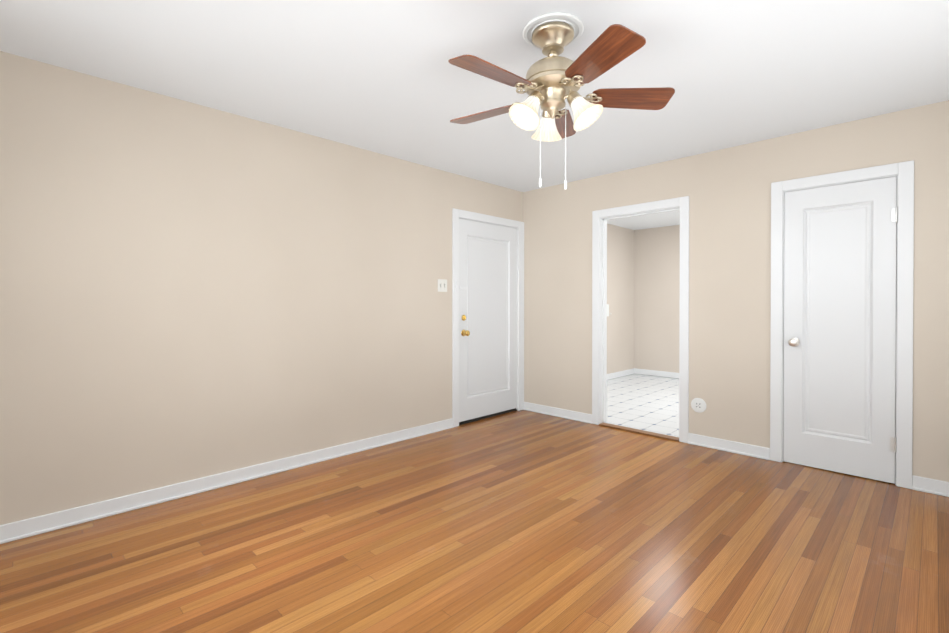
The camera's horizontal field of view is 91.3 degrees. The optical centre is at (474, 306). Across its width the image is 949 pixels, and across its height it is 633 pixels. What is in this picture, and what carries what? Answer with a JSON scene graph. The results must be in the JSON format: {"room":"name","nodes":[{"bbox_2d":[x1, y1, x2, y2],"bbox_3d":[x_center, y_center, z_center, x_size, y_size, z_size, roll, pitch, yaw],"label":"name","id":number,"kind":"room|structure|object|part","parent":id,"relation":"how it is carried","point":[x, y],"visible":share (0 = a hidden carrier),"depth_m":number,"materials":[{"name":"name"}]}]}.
{"room":"empty living room","nodes":[
{"label":"empty living room","id":0,"kind":"room"},
{"bbox_2d":[0,51,522,524],"bbox_3d":[-1.156,-0.056,3.593,0.120,2.440,4.950,0,1,45],"label":"wall","id":1,"kind":"structure","parent":0,"point":[189,291],"depth_m":2.90,"materials":[{"name":"beige paint"}]},
{"bbox_2d":[0,418,453,543],"bbox_3d":[-1.484,1.123,3.166,0.026,0.088,3.630,0,1,45],"label":"baseboard","id":2,"kind":"structure","parent":1,"relation":"attached to","point":[21,529],"depth_m":2.88,"materials":[{"name":"white wood"}]},
{"bbox_2d":[438,279,446,291],"bbox_3d":[-0.297,-0.199,4.358,0.017,0.117,0.117,0,1,45],"label":"switch plate","id":3,"kind":"object","parent":1,"relation":"attached to","point":[442,285],"visible":1,"depth_m":4.36,"materials":[{"name":"white plastic"}]},
{"bbox_2d":[452,208,458,426],"bbox_3d":[-0.182,0.108,4.476,0.018,2.102,0.075,0,1,45],"label":"trim","id":4,"kind":"structure","parent":1,"relation":"attached to","point":[455,317],"depth_m":4.46,"materials":[{"name":"white wood"}]},
{"bbox_2d":[455,282,457,291],"bbox_3d":[-0.171,-0.191,4.464,0.012,0.100,0.035,0,1,45],"label":"trim","id":5,"kind":"structure","parent":1,"relation":"attached to","point":[456,286],"depth_m":4.45,"materials":[{"name":"white wood"}]},
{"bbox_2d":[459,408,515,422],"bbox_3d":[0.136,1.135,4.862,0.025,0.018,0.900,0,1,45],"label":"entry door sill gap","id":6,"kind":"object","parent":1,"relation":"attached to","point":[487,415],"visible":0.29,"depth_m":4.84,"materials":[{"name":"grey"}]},
{"bbox_2d":[459,409,516,424],"bbox_3d":[0.116,1.150,4.882,0.117,0.012,0.900,0,1,45],"label":"entry door sill","id":7,"kind":"object","parent":1,"relation":"attached to","point":[487,417],"visible":0.21,"depth_m":4.82,"materials":[{"name":"grey"}]},
{"bbox_2d":[459,217,516,228],"bbox_3d":[0.117,-0.876,4.868,0.120,0.020,0.900,0,1,45],"label":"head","id":8,"kind":"structure","parent":1,"relation":"attached to","point":[486,222],"depth_m":4.79},
{"bbox_2d":[459,218,517,421],"bbox_3d":[0.169,0.132,4.828,0.111,1.989,0.902,0,1,45],"label":"entry door","id":9,"kind":"structure","parent":1,"relation":"in","point":[488,254],"depth_m":4.83,"materials":[{"name":"white paint"}]},
{"bbox_2d":[459,209,518,227],"bbox_3d":[0.166,-0.908,4.819,0.018,0.075,0.910,0,1,45],"label":"trim","id":10,"kind":"structure","parent":1,"relation":"attached to","point":[486,218],"depth_m":4.79,"materials":[{"name":"white wood"}]},
{"bbox_2d":[516,228,517,409],"bbox_3d":[0.441,0.133,5.201,0.120,2.042,0.020,0,1,45],"label":"door frame","id":11,"kind":"structure","parent":1,"relation":"attached to","point":[517,319],"depth_m":5.15,"materials":[{"name":"white wood"}]},
{"bbox_2d":[518,221,523,410],"bbox_3d":[0.519,0.103,5.182,0.018,2.102,0.094,0,1,45],"label":"trim","id":12,"kind":"structure","parent":1,"relation":"attached to","point":[521,316],"depth_m":5.17,"materials":[{"name":"white wood"}]},
{"bbox_2d":[0,374,948,632],"bbox_3d":[1.429,1.195,3.457,4.690,0.060,8.390,0,1,45],"label":"floor","id":13,"kind":"structure","parent":0,"point":[522,521],"depth_m":2.26,"materials":[{"name":"brown wood"}]},
{"bbox_2d":[0,0,948,229],"bbox_3d":[1.429,-1.325,3.441,4.690,0.100,8.390,0,1,45],"label":"ceiling","id":14,"kind":"structure","parent":0,"point":[385,77],"depth_m":2.44,"materials":[{"name":"white paint"}]},
{"bbox_2d":[448,12,674,188],"bbox_3d":[0.333,-0.901,2.121,1.064,0.730,1.052,0,1,45],"label":"fan","id":15,"kind":"object","parent":14,"relation":"hanging from","point":[551,82],"visible":1,"depth_m":2.06,"materials":[{"name":"brown wood"}]},
{"bbox_3d":[0.058,-0.963,2.327,0.373,0.006,0.156,0,13,34],"label":"blade","id":16,"kind":"part","parent":15,"relation":"part of","materials":[{"name":"brown wood"}]},
{"bbox_3d":[0.076,-0.960,1.903,0.373,0.006,0.156,0,13,-38],"label":"blade","id":17,"kind":"part","parent":15,"relation":"part of","materials":[{"name":"brown wood"}]},
{"bbox_3d":[0.245,-0.880,2.059,0.150,0.112,0.150,33,-16,-13],"label":"lamp shade","id":18,"kind":"part","parent":15,"relation":"part of","materials":[{"name":"white glass"}]},
{"bbox_3d":[0.356,-0.881,2.261,0.150,0.112,0.150,28,42,34],"label":"lamp shade","id":19,"kind":"part","parent":15,"relation":"part of","materials":[{"name":"white glass"}]},
{"bbox_3d":[0.359,-0.993,2.127,0.252,0.262,0.252,0,1,45],"label":"motor","id":20,"kind":"part","parent":15,"relation":"part of","materials":[{"name":"gold metal"}]},
{"label":"blade","id":21,"kind":"part","parent":15,"relation":"part of","materials":[{"name":"brown wood"}]},
{"bbox_3d":[0.476,-0.880,2.064,0.150,0.112,0.150,-32,-15,9],"label":"lamp shade","id":22,"kind":"part","parent":15,"relation":"part of","materials":[{"name":"white glass"}]},
{"bbox_3d":[0.485,-0.959,1.789,0.156,0.006,0.373,14,-4,-20],"label":"blade","id":23,"kind":"part","parent":15,"relation":"part of","materials":[{"name":"brown wood"}]},
{"bbox_3d":[0.720,-0.961,2.143,0.373,0.006,0.156,0,-13,-2],"label":"blade","id":24,"kind":"part","parent":15,"relation":"part of","materials":[{"name":"brown wood"}]},
{"bbox_2d":[607,224,633,373],"bbox_3d":[1.553,-0.076,6.815,0.120,2.440,3.440,0,1,45],"label":"wall","id":25,"kind":"structure","parent":0,"point":[620,297],"depth_m":7.56,"materials":[{"name":"paint"}]},
{"bbox_2d":[607,368,634,379],"bbox_3d":[1.562,1.100,6.729,0.026,0.088,3.320,0,1,45],"label":"baseboard","id":26,"kind":"structure","parent":25,"relation":"attached to","point":[620,374],"depth_m":7.54,"materials":[{"name":"white wood"}]},
{"bbox_2d":[634,225,679,372],"bbox_3d":[3.854,-0.077,6.869,3.070,2.440,0.120,0,1,45],"label":"wall","id":27,"kind":"structure","parent":0,"point":[656,290],"depth_m":7.63,"materials":[{"name":"paint"}]},
{"bbox_2d":[634,368,678,377],"bbox_3d":[3.760,1.099,6.867,2.950,0.088,0.026,0,1,45],"label":"baseboard","id":28,"kind":"structure","parent":27,"relation":"attached to","point":[657,373],"depth_m":7.62,"materials":[{"name":"white wood"}]},
{"bbox_2d":[523,100,948,481],"bbox_3d":[1.919,-0.058,3.942,4.690,2.440,0.120,0,1,45],"label":"wall","id":29,"kind":"structure","parent":0,"point":[727,191],"depth_m":3.71,"materials":[{"name":"beige paint"}]},
{"bbox_2d":[523,402,591,423],"bbox_3d":[0.859,1.112,4.901,0.865,0.088,0.026,0,1,45],"label":"baseboard","id":30,"kind":"structure","parent":29,"relation":"attached to","point":[564,413],"depth_m":4.87,"materials":[{"name":"white wood"}]},
{"bbox_2d":[592,210,599,424],"bbox_3d":[1.195,0.107,4.566,0.075,2.102,0.018,0,1,45],"label":"trim","id":31,"kind":"structure","parent":29,"relation":"attached to","point":[595,318],"depth_m":4.55,"materials":[{"name":"white wood"}]},
{"bbox_2d":[603,219,605,422],"bbox_3d":[1.283,0.147,4.586,0.012,2.022,0.035,0,1,45],"label":"door jamb","id":32,"kind":"object","parent":29,"relation":"attached to","point":[604,321],"visible":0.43,"depth_m":4.58,"materials":[{"name":"white wood"}]},
{"bbox_2d":[606,262,606,421],"bbox_3d":[1.292,0.106,4.664,0.075,2.102,0.018,0,1,45],"label":"trim","id":33,"kind":"structure","parent":29,"relation":"attached to","point":[606,341],"depth_m":4.64,"materials":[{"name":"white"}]},
{"bbox_2d":[599,423,678,440],"bbox_3d":[1.513,1.152,4.293,0.760,0.015,0.085,0,1,45],"label":"threshold","id":34,"kind":"object","parent":29,"relation":"attached to","point":[668,437],"visible":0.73,"depth_m":4.26,"materials":[{"name":"brown wood"}]},
{"bbox_2d":[599,197,679,217],"bbox_3d":[1.495,-0.904,4.261,0.770,0.075,0.018,0,1,45],"label":"trim","id":35,"kind":"structure","parent":29,"relation":"attached to","point":[653,205],"depth_m":4.22,"materials":[{"name":"white wood"}]},
{"bbox_2d":[600,206,679,422],"bbox_3d":[1.536,0.139,4.324,0.780,2.042,0.120,0,1,45],"label":"door frame","id":36,"kind":"structure","parent":29,"relation":"attached to","point":[601,320],"depth_m":4.56,"materials":[{"name":"white wood"}]},
{"bbox_2d":[604,208,679,219],"bbox_3d":[1.548,-0.856,4.316,0.760,0.012,0.035,0,1,45],"label":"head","id":37,"kind":"structure","parent":29,"relation":"attached to","point":[663,211],"depth_m":4.28},
{"bbox_2d":[679,196,688,442],"bbox_3d":[1.794,0.111,3.970,0.075,2.102,0.018,0,1,45],"label":"trim","id":38,"kind":"structure","parent":29,"relation":"attached to","point":[684,336],"depth_m":3.96,"materials":[{"name":"white wood"}]},
{"bbox_2d":[691,398,705,412],"bbox_3d":[1.879,0.827,3.893,0.124,0.124,0.014,0,1,45],"label":"electrical outlet cover","id":39,"kind":"object","parent":29,"relation":"attached to","point":[698,405],"visible":1,"depth_m":3.89,"materials":[{"name":"white plastic"}]},
{"bbox_2d":[688,433,769,459],"bbox_3d":[2.031,1.119,3.736,0.601,0.088,0.026,0,1,45],"label":"baseboard","id":40,"kind":"structure","parent":29,"relation":"attached to","point":[733,447],"depth_m":3.71,"materials":[{"name":"white wood"}]},
{"bbox_2d":[770,181,782,461],"bbox_3d":[2.274,0.114,3.494,0.075,2.102,0.018,0,1,45],"label":"trim","id":41,"kind":"structure","parent":29,"relation":"attached to","point":[776,321],"depth_m":3.49,"materials":[{"name":"white wood"}]},
{"bbox_2d":[782,175,897,484],"bbox_3d":[2.575,0.145,3.292,0.666,2.042,0.120,0,1,45],"label":"door frame","id":42,"kind":"structure","parent":29,"relation":"attached to","point":[783,338],"depth_m":3.45,"materials":[{"name":"white wood"}]},
{"bbox_2d":[783,176,897,483],"bbox_3d":[2.526,0.153,3.238,0.628,2.011,0.104,0,1,45],"label":"closet door","id":43,"kind":"structure","parent":29,"relation":"in","point":[840,251],"depth_m":3.24,"materials":[{"name":"white paint"}]},
{"bbox_2d":[783,163,897,190],"bbox_3d":[2.526,-0.898,3.237,0.636,0.075,0.018,0,1,45],"label":"trim","id":44,"kind":"structure","parent":29,"relation":"attached to","point":[850,175],"depth_m":3.21,"materials":[{"name":"white wood"}]},
{"bbox_2d":[895,263,896,481],"bbox_3d":[2.792,0.157,3.076,0.012,2.022,0.030,0,1,45],"label":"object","id":45,"kind":"object","parent":29,"relation":"attached to","point":[896,309],"depth_m":3.06,"materials":[{"name":"white"}]},
{"bbox_2d":[896,160,913,488],"bbox_3d":[2.778,0.117,2.993,0.075,2.102,0.018,0,1,45],"label":"trim","id":46,"kind":"structure","parent":29,"relation":"attached to","point":[905,322],"depth_m":2.99,"materials":[{"name":"white wood"}]},
{"bbox_2d":[912,475,948,496],"bbox_3d":[3.124,1.126,2.650,0.908,0.088,0.026,0,1,45],"label":"baseboard","id":47,"kind":"structure","parent":29,"relation":"attached to","point":[931,486],"depth_m":2.91,"materials":[{"name":"white wood"}]}
]}

